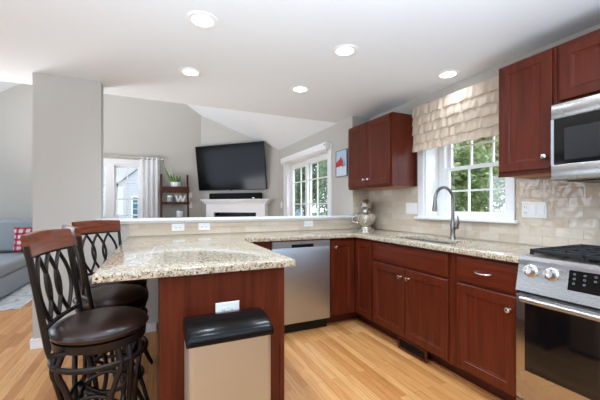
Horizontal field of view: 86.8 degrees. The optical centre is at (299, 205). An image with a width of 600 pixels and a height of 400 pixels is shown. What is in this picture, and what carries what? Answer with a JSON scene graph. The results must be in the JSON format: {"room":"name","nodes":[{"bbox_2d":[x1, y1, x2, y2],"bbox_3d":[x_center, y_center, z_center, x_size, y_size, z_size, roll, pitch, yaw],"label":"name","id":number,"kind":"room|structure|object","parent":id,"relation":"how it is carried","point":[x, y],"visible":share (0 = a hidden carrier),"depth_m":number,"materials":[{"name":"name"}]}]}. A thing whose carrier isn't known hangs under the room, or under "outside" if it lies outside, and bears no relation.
{"room":"kitchen","nodes":[
{"label":"kitchen","id":0,"kind":"room"},
{"bbox_2d":[33,72,103,338],"bbox_3d":[-2.040,0.038,2.815,0.488,2.310,0.150,0,0,-24],"label":"column","id":1,"kind":"structure","parent":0,"point":[68,112],"depth_m":2.74,"materials":[{"name":"paint"}]},
{"bbox_2d":[30,337,42,349],"bbox_3d":[-2.036,1.151,2.808,0.520,0.085,0.165,0,0,-24],"label":"baseboard","id":2,"kind":"structure","parent":1,"relation":"attached to","point":[36,343],"depth_m":2.65,"materials":[{"name":"white wood"}]},
{"bbox_2d":[0,84,200,218],"bbox_3d":[-4.317,-0.975,6.098,4.850,4.336,0.140,0,0,-24],"label":"wall","id":3,"kind":"structure","parent":0,"point":[133,127],"depth_m":6.38,"materials":[{"name":"paint"}]},
{"bbox_2d":[104,158,139,218],"bbox_3d":[-3.832,-0.137,6.300,1.380,1.600,0.150,0,0,-24],"label":"window","id":4,"kind":"structure","parent":3,"relation":"in","point":[111,165],"depth_m":6.30,"materials":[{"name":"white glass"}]},
{"bbox_2d":[104,156,163,160],"bbox_3d":[-3.763,-0.962,6.201,2.033,0.048,0.128,0,0,-24],"label":"curtain rod","id":5,"kind":"object","parent":3,"relation":"attached to","point":[162,159],"visible":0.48,"depth_m":6.32,"materials":[{"name":"silver metal"}]},
{"bbox_2d":[140,157,159,217],"bbox_3d":[-3.063,0.086,6.473,0.366,2.165,0.058,0,0,-24],"label":"curtain","id":6,"kind":"object","parent":5,"relation":"hanging from","point":[149,169],"visible":0.72,"depth_m":6.47,"materials":[{"name":"white fabric"}]},
{"bbox_2d":[0,81,336,149],"bbox_3d":[-3.019,-2.081,4.707,6.670,2.324,3.704,0,0,-24],"label":"ceiling","id":7,"kind":"structure","parent":0,"point":[278,132],"depth_m":5.69,"materials":[{"name":"paint"}]},
{"bbox_2d":[101,116,368,330],"bbox_3d":[-0.366,0.038,3.560,3.177,2.310,0.130,0,0,-24],"label":"wall","id":8,"kind":"structure","parent":0,"point":[152,284],"depth_m":3.02,"materials":[{"name":"paint"}]},
{"bbox_2d":[145,322,156,332],"bbox_3d":[-1.568,1.151,2.938,0.440,0.085,0.015,0,0,-24],"label":"baseboard","id":9,"kind":"structure","parent":8,"relation":"attached to","point":[150,327],"depth_m":3.00,"materials":[{"name":"white wood"}]},
{"bbox_2d":[97,215,353,223],"bbox_3d":[-0.612,0.141,3.454,2.708,0.044,0.240,0,0,-24],"label":"trim","id":10,"kind":"structure","parent":8,"relation":"attached to","point":[323,217],"depth_m":3.29,"materials":[{"name":"white wood"}]},
{"bbox_2d":[129,219,352,235],"bbox_3d":[-0.462,0.222,3.440,2.451,0.115,0.008,0,0,-24],"label":"backsplash","id":11,"kind":"structure","parent":8,"relation":"attached to","point":[143,229],"depth_m":3.35,"materials":[{"name":"tile"}]},
{"bbox_2d":[172,223,183,230],"bbox_3d":[-1.191,0.208,3.100,0.117,0.072,0.009,0,0,-24],"label":"wall outlet","id":12,"kind":"object","parent":11,"relation":"attached to","point":[175,227],"visible":1,"depth_m":3.10,"materials":[{"name":"white plastic"}]},
{"bbox_2d":[198,223,209,229],"bbox_3d":[-0.966,0.208,3.202,0.117,0.072,0.009,0,0,-24],"label":"wall outlet","id":13,"kind":"object","parent":11,"relation":"attached to","point":[201,226],"visible":1,"depth_m":3.20,"materials":[{"name":"white plastic"}]},
{"bbox_2d":[304,221,312,226],"bbox_3d":[0.101,0.205,3.684,0.112,0.068,0.009,0,0,-24],"label":"wall outlet","id":14,"kind":"object","parent":11,"relation":"attached to","point":[306,223],"visible":1,"depth_m":3.68,"materials":[{"name":"white plastic"}]},
{"bbox_2d":[353,191,368,227],"bbox_3d":[0.764,0.043,3.994,0.240,0.472,0.008,0,0,-24],"label":"backsplash","id":15,"kind":"structure","parent":8,"relation":"attached to","point":[358,196],"depth_m":3.97,"materials":[{"name":"tile"}]},
{"bbox_2d":[201,116,278,216],"bbox_3d":[-1.278,-0.412,6.708,1.887,3.210,0.120,0,0,21],"label":"wall","id":16,"kind":"structure","parent":0,"point":[212,132],"depth_m":6.62,"materials":[{"name":"paint"}]},
{"bbox_2d":[195,141,266,190],"bbox_3d":[-1.455,-0.801,6.620,1.660,0.957,0.190,0,0,22],"label":"television","id":17,"kind":"object","parent":16,"relation":"attached to","point":[237,166],"visible":1,"depth_m":6.57,"materials":[{"name":"black plastic"}]},
{"bbox_2d":[200,199,271,216],"bbox_3d":[-1.337,0.526,6.553,1.600,1.335,0.210,0,0,21],"label":"fireplace","id":18,"kind":"object","parent":16,"relation":"attached to","point":[214,207],"visible":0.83,"depth_m":6.50,"materials":[{"name":"white wood"}]},
{"bbox_2d":[209,193,261,198],"bbox_3d":[-1.344,-0.205,6.561,1.220,0.124,0.101,0,0,21],"label":"soundbar","id":19,"kind":"object","parent":18,"relation":"on","point":[211,195],"visible":0.9,"depth_m":6.50,"materials":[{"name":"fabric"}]},
{"bbox_2d":[0,300,496,399],"bbox_3d":[-1.627,1.243,2.109,6.670,0.100,9.584,0,0,-24],"label":"floor","id":20,"kind":"structure","parent":0,"point":[350,360],"depth_m":2.31,"materials":[{"name":"brown wood"}]},
{"bbox_2d":[0,281,32,310],"bbox_3d":[-4.690,1.187,4.263,2.160,0.012,2.270,0,0,-24],"label":"area rug","id":21,"kind":"object","parent":20,"relation":"on","point":[18,298],"visible":0.43,"depth_m":4.05,"materials":[{"name":"white fabric"}]},
{"bbox_2d":[0,218,32,297],"bbox_3d":[-4.917,0.692,4.177,2.035,0.978,2.180,0,0,-24],"label":"sectional sofa","id":22,"kind":"object","parent":21,"relation":"on","point":[13,267],"visible":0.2,"depth_m":4.59,"materials":[{"name":"grey fabric"}]},
{"bbox_2d":[0,252,25,276],"bbox_3d":[-4.285,0.812,4.188,0.875,0.158,1.680,0,0,-24],"label":"cushion","id":23,"kind":"object","parent":22,"relation":"on","point":[11,264],"depth_m":4.35,"materials":[{"name":"grey fabric"}]},
{"bbox_2d":[0,218,32,251],"bbox_3d":[-4.676,0.463,5.010,0.880,0.520,0.220,0,0,-24],"label":"cushion","id":24,"kind":"object","parent":22,"relation":"on","point":[7,226],"depth_m":4.96,"materials":[{"name":"grey fabric"}]},
{"bbox_2d":[13,227,32,251],"bbox_3d":[-4.191,0.513,4.932,0.400,0.371,0.201,0,0,-36],"label":"throw pillow","id":25,"kind":"object","parent":22,"relation":"on","point":[18,232],"visible":0.31,"depth_m":4.83,"materials":[{"name":"red fabric"}]},
{"bbox_2d":[20,229,148,399],"bbox_3d":[-0.923,0.651,1.435,0.434,1.090,0.391,0,0,-16],"label":"bar stool","id":26,"kind":"object","parent":20,"relation":"on","point":[97,331],"visible":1,"depth_m":1.34,"materials":[{"name":"black metal"}]},
{"bbox_2d":[61,225,149,399],"bbox_3d":[-1.138,0.651,1.881,0.434,1.090,0.391,0,0,-44],"label":"bar stool","id":27,"kind":"object","parent":20,"relation":"on","point":[133,295],"visible":0.41,"depth_m":1.76,"materials":[{"name":"metal"}]},
{"bbox_2d":[72,220,152,382],"bbox_3d":[-1.341,0.651,2.323,0.434,1.090,0.391,0,0,16],"label":"bar stool","id":28,"kind":"object","parent":20,"relation":"on","point":[96,227],"visible":0.21,"depth_m":2.33,"materials":[{"name":"metal"}]},
{"bbox_2d":[160,174,189,217],"bbox_3d":[-2.562,0.263,6.508,0.551,1.860,0.509,0,0,-24],"label":"ladder shelf","id":29,"kind":"object","parent":20,"relation":"on","point":[163,189],"visible":0.66,"depth_m":6.48,"materials":[{"name":"brown wood"}]},
{"bbox_2d":[167,195,172,201],"bbox_3d":[-2.653,-0.140,6.483,0.120,0.180,0.120,0,0,-24],"label":"glass jar","id":30,"kind":"object","parent":29,"relation":"on","point":[169,198],"visible":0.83,"depth_m":6.43,"materials":[{"name":"white glass"}]},
{"bbox_2d":[164,167,180,186],"bbox_3d":[-2.638,-0.556,6.640,0.307,0.521,0.218,0,0,14],"label":"potted plant","id":31,"kind":"object","parent":29,"relation":"on","point":[174,182],"visible":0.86,"depth_m":6.57,"materials":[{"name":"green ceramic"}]},
{"bbox_2d":[176,210,182,216],"bbox_3d":[-2.481,0.167,6.538,0.132,0.175,0.132,0,0,-24],"label":"canister","id":32,"kind":"object","parent":29,"relation":"on","point":[179,213],"visible":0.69,"depth_m":6.48,"materials":[{"name":"white ceramic"}]},
{"bbox_2d":[175,195,185,201],"bbox_3d":[-2.471,-0.136,6.554,0.212,0.171,0.040,0,0,-24],"label":"decorative piece","id":33,"kind":"object","parent":29,"relation":"on","point":[180,196],"visible":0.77,"depth_m":6.54,"materials":[{"name":"white ceramic"}]},
{"bbox_2d":[158,241,283,399],"bbox_3d":[-0.568,0.754,2.409,0.923,0.878,1.777,0,0,-24],"label":"base cabinet","id":34,"kind":"object","parent":20,"relation":"on","point":[179,297],"visible":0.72,"depth_m":1.50,"materials":[{"name":"brown wood"}]},
{"bbox_2d":[215,300,238,312],"bbox_3d":[-0.349,0.501,1.532,0.114,0.075,0.009,0,0,-24],"label":"wall outlet","id":35,"kind":"object","parent":34,"relation":"attached to","point":[232,305],"visible":0.58,"depth_m":1.53,"materials":[{"name":"white plastic"}]},
{"bbox_2d":[92,228,547,283],"bbox_3d":[0.106,0.297,2.472,2.709,0.035,2.239,0,0,-24],"label":"countertop","id":36,"kind":"structure","parent":34,"relation":"on","point":[152,256],"depth_m":1.99,"materials":[{"name":"stone"}]},
{"bbox_2d":[352,199,375,229],"bbox_3d":[0.775,0.098,3.814,0.280,0.362,0.367,0,0,19],"label":"stand mixer","id":37,"kind":"object","parent":36,"relation":"on","point":[365,220],"visible":1,"depth_m":3.69,"materials":[{"name":"silver metal"}]},
{"bbox_2d":[352,214,375,227],"bbox_3d":[0.773,0.177,3.743,0.239,0.159,0.234,0,0,-24],"label":"bowl","id":38,"kind":"object","parent":37,"relation":"on","point":[364,220],"depth_m":3.67,"materials":[{"name":"silver metal"}]},
{"bbox_2d":[411,239,450,243],"bbox_3d":[1.080,0.399,2.687,0.350,0.168,0.690,0,0,-24],"label":"sink","id":39,"kind":"object","parent":36,"relation":"in","point":[411,239],"visible":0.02,"depth_m":2.85,"materials":[{"name":"silver metal"}]},
{"bbox_2d":[432,186,459,238],"bbox_3d":[1.228,0.054,2.661,0.262,0.449,0.099,0,0,-24],"label":"faucet","id":40,"kind":"object","parent":36,"relation":"on","point":[453,226],"visible":1,"depth_m":2.70,"materials":[{"name":"grey metal"}]},
{"bbox_2d":[182,307,273,399],"bbox_3d":[-0.309,0.836,1.363,0.352,0.714,0.249,0,0,-24],"label":"trash can","id":41,"kind":"object","parent":20,"relation":"on","point":[228,353],"visible":1,"depth_m":1.29,"materials":[{"name":"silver metal"}]},
{"bbox_2d":[271,239,329,333],"bbox_3d":[-0.104,0.756,3.247,0.592,0.874,0.616,0,0,-24],"label":"dishwasher","id":42,"kind":"object","parent":20,"relation":"on","point":[306,283],"visible":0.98,"depth_m":2.99,"materials":[{"name":"silver metal"}]},
{"bbox_2d":[327,237,378,329],"bbox_3d":[0.641,0.754,3.444,0.913,0.878,0.886,0,0,-24],"label":"base cabinet","id":43,"kind":"object","parent":20,"relation":"on","point":[351,259],"visible":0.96,"depth_m":3.14,"materials":[{"name":"brown wood"}]},
{"bbox_2d":[327,318,501,399],"bbox_3d":[0.780,1.185,2.482,0.374,0.016,1.698,0,0,-24],"label":"trim","id":44,"kind":"structure","parent":20,"relation":"on","point":[375,329],"depth_m":2.31,"materials":[{"name":"brown wood"}]},
{"bbox_2d":[373,240,463,377],"bbox_3d":[1.124,0.754,2.675,0.666,0.878,0.908,0,0,-24],"label":"base cabinet","id":45,"kind":"object","parent":20,"relation":"on","point":[414,288],"visible":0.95,"depth_m":2.44,"materials":[{"name":"brown wood"}]},
{"bbox_2d":[398,336,429,362],"bbox_3d":[0.919,1.140,2.543,0.070,0.094,0.310,0,0,-24],"label":"vent","id":46,"kind":"object","parent":45,"relation":"attached to","point":[421,354],"visible":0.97,"depth_m":2.51,"materials":[{"name":"brown wood"}]},
{"bbox_2d":[400,339,424,358],"bbox_3d":[0.904,1.140,2.537,0.024,0.065,0.281,0,0,-24],"label":"grille","id":47,"kind":"object","parent":46,"relation":"attached to","point":[409,347],"depth_m":2.53,"materials":[{"name":"black plastic"}]},
{"bbox_2d":[456,253,518,399],"bbox_3d":[1.397,0.754,2.064,0.671,0.878,0.428,0,0,-24],"label":"base cabinet","id":48,"kind":"object","parent":20,"relation":"on","point":[486,290],"visible":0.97,"depth_m":1.94,"materials":[{"name":"brown wood"}]},
{"bbox_2d":[516,244,599,399],"bbox_3d":[1.606,0.714,1.500,0.747,0.959,0.765,0,0,-24],"label":"gas range","id":49,"kind":"object","parent":20,"relation":"on","point":[558,287],"visible":1,"depth_m":1.55,"materials":[{"name":"silver metal"}]},
{"bbox_2d":[534,253,599,262],"bbox_3d":[1.667,0.273,1.528,0.615,0.010,0.765,0,0,-24],"label":"cooktop","id":50,"kind":"object","parent":49,"relation":"in","point":[546,255],"depth_m":1.60,"materials":[{"name":"black metal"}]},
{"bbox_2d":[271,239,320,245],"bbox_3d":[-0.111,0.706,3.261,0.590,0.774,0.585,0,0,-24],"label":"control panel","id":51,"kind":"object","parent":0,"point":[311,239],"depth_m":2.98,"materials":[{"name":"silver metal"}]},
{"bbox_2d":[0,0,599,122],"bbox_3d":[-0.865,-1.177,0.421,6.670,0.120,5.880,0,0,-24],"label":"ceiling","id":52,"kind":"structure","parent":0,"point":[258,50],"depth_m":2.19,"materials":[{"name":"paint"}]},
{"bbox_2d":[178,67,201,76],"bbox_3d":[-0.915,-1.113,2.643,0.188,0.007,0.188,0,0,-24],"label":"recessed light","id":53,"kind":"object","parent":52,"relation":"in","point":[186,71],"visible":1,"depth_m":2.63,"materials":[{"name":"white plastic"}]},
{"bbox_2d":[186,10,218,28],"bbox_3d":[-0.585,-1.113,1.903,0.188,0.007,0.188,0,0,-24],"label":"recessed light","id":54,"kind":"object","parent":52,"relation":"in","point":[197,18],"visible":1,"depth_m":1.89,"materials":[{"name":"white plastic"}]},
{"bbox_2d":[290,85,309,92],"bbox_3d":[0.002,-1.113,3.029,0.188,0.007,0.188,0,0,-24],"label":"recessed light","id":55,"kind":"object","parent":52,"relation":"in","point":[300,88],"visible":1,"depth_m":3.02,"materials":[{"name":"white plastic"}]},
{"bbox_2d":[332,44,357,56],"bbox_3d":[0.323,-1.113,2.280,0.188,0.007,0.188,0,0,-24],"label":"recessed light","id":56,"kind":"object","parent":52,"relation":"in","point":[344,50],"visible":1,"depth_m":2.27,"materials":[{"name":"white plastic"}]},
{"bbox_2d":[436,70,459,78],"bbox_3d":[1.254,-1.113,2.689,0.188,0.007,0.188,0,0,-24],"label":"recessed light","id":57,"kind":"object","parent":52,"relation":"in","point":[447,74],"visible":1,"depth_m":2.69,"materials":[{"name":"white plastic"}]},
{"bbox_2d":[279,119,346,215],"bbox_3d":[-0.110,0.028,5.833,0.160,2.330,3.804,0,0,-24],"label":"wall","id":58,"kind":"structure","parent":0,"point":[336,134],"depth_m":4.37,"materials":[{"name":"paint"}]},
{"bbox_2d":[281,142,329,164],"bbox_3d":[0.016,-0.831,5.197,0.091,0.122,1.760,0,0,-24],"label":"roller shade","id":59,"kind":"object","parent":58,"relation":"attached to","point":[325,146],"visible":1,"depth_m":4.94,"materials":[{"name":"white fabric"}]},
{"bbox_2d":[284,143,331,215],"bbox_3d":[0.134,0.156,5.256,0.170,2.075,1.800,0,0,-24],"label":"door","id":60,"kind":"structure","parent":58,"relation":"in","point":[289,169],"depth_m":5.25,"materials":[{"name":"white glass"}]},
{"bbox_2d":[336,148,347,176],"bbox_3d":[0.547,-0.559,4.158,0.020,0.345,0.270,0,0,-24],"label":"wall picture","id":61,"kind":"object","parent":58,"relation":"attached to","point":[342,155],"visible":0.98,"depth_m":4.13,"materials":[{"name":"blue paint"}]},
{"bbox_2d":[369,24,599,219],"bbox_3d":[2.133,0.038,1.583,0.250,2.310,5.530,0,0,-24],"label":"wall","id":62,"kind":"structure","parent":0,"point":[492,72],"depth_m":2.75,"materials":[{"name":"paint"}]},
{"bbox_2d":[348,112,416,189],"bbox_3d":[0.884,-0.568,3.578,0.382,0.747,0.785,0,0,-24],"label":"upper cabinet","id":63,"kind":"object","parent":62,"relation":"attached to","point":[380,154],"visible":0.99,"depth_m":3.29,"materials":[{"name":"brown wood"}]},
{"bbox_2d":[414,136,518,223],"bbox_3d":[1.522,-0.388,2.871,0.307,1.037,1.020,0,0,-24],"label":"window","id":64,"kind":"structure","parent":62,"relation":"in","point":[435,165],"depth_m":3.18,"materials":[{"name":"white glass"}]},
{"bbox_2d":[369,178,599,246],"bbox_3d":[1.809,0.043,1.985,0.008,0.472,4.529,0,0,-24],"label":"backsplash","id":65,"kind":"structure","parent":62,"relation":"attached to","point":[573,208],"depth_m":2.29,"materials":[{"name":"tile"}]},
{"bbox_2d":[406,203,416,213],"bbox_3d":[1.178,0.025,3.357,0.010,0.117,0.165,0,0,-24],"label":"light switch","id":66,"kind":"object","parent":65,"relation":"attached to","point":[411,208],"visible":1,"depth_m":3.35,"materials":[{"name":"white plastic"}]},
{"bbox_2d":[522,202,546,218],"bbox_3d":[1.671,0.028,2.266,0.010,0.117,0.165,0,0,-24],"label":"wall outlet","id":67,"kind":"object","parent":65,"relation":"attached to","point":[529,209],"visible":1,"depth_m":2.26,"materials":[{"name":"white plastic"}]},
{"bbox_2d":[498,46,557,178],"bbox_3d":[1.557,-0.568,2.074,0.372,0.747,0.351,0,0,-24],"label":"upper cabinet","id":68,"kind":"object","parent":62,"relation":"attached to","point":[528,87],"visible":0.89,"depth_m":2.00,"materials":[{"name":"brown wood"}]},
{"bbox_2d":[558,29,599,103],"bbox_3d":[1.787,-0.762,1.565,0.372,0.359,0.762,0,0,-24],"label":"upper cabinet","id":69,"kind":"object","parent":62,"relation":"attached to","point":[579,57],"visible":0.85,"depth_m":1.75,"materials":[{"name":"brown wood"}]},
{"bbox_2d":[551,93,599,182],"bbox_3d":[1.760,-0.359,1.554,0.429,0.440,0.759,0,0,-24],"label":"microwave","id":70,"kind":"object","parent":69,"relation":"attached to","point":[575,124],"visible":1,"depth_m":1.72,"materials":[{"name":"silver metal"}]},
{"bbox_3d":[1.387,-0.990,2.819,0.091,0.032,1.034,0,0,-24],"label":"curtain rod","id":71,"kind":"object","parent":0,"visible":0},
{"bbox_2d":[412,75,498,151],"bbox_3d":[1.341,-0.768,2.792,0.035,0.461,0.956,0,0,-24],"label":"valance","id":72,"kind":"object","parent":71,"relation":"hanging from","point":[471,113],"visible":0.92,"depth_m":2.73,"materials":[{"name":"beige fabric"}]},
{"label":"outside","id":73,"kind":"structure","parent":0,"visible":0},
{"bbox_3d":[1.737,1.603,32.603,90.000,0.020,82.000,0,0,-24],"label":"ground","id":74,"kind":"structure","parent":73,"visible":0},
{"bbox_2d":[104,167,137,218],"bbox_3d":[-9.909,-2.482,17.086,14.800,8.150,7.500,0,0,-24],"label":"house","id":75,"kind":"structure","parent":74,"relation":"on","point":[121,205],"depth_m":14.15,"materials":[{"name":"white"}]},
{"bbox_2d":[295,161,325,215],"bbox_3d":[0.149,-0.683,11.383,1.751,4.586,2.106,0,0,17],"label":"tree","id":76,"kind":"object","parent":74,"relation":"on","point":[297,171],"visible":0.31,"depth_m":11.16,"materials":[{"name":"green plant"}]},
{"bbox_2d":[313,160,326,198],"bbox_3d":[2.371,-1.167,15.792,2.949,5.554,3.104,0,0,-39],"label":"tree","id":77,"kind":"object","parent":74,"relation":"on","point":[325,161],"visible":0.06,"depth_m":15.84,"materials":[{"name":"green plant"}]},
{"bbox_2d":[302,162,504,215],"bbox_3d":[7.086,-3.289,25.742,6.656,10.035,44.641,0,0,-24],"label":"woods","id":78,"kind":"object","parent":74,"relation":"on","point":[498,206],"visible":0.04,"depth_m":33.81,"materials":[{"name":"green plant"}]},
{"bbox_2d":[451,137,504,211],"bbox_3d":[3.166,-0.442,6.906,2.301,4.103,2.404,0,0,13],"label":"leafy tree","id":79,"kind":"object","parent":74,"relation":"on","point":[461,156],"visible":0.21,"depth_m":6.32,"materials":[{"name":"green plant"}]},
{"bbox_2d":[456,135,504,211],"bbox_3d":[5.563,-0.881,9.700,3.268,4.980,2.439,0,0,-4],"label":"autumn tree","id":80,"kind":"object","parent":74,"relation":"on","point":[498,180],"visible":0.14,"depth_m":9.39,"materials":[{"name":"green plant"}]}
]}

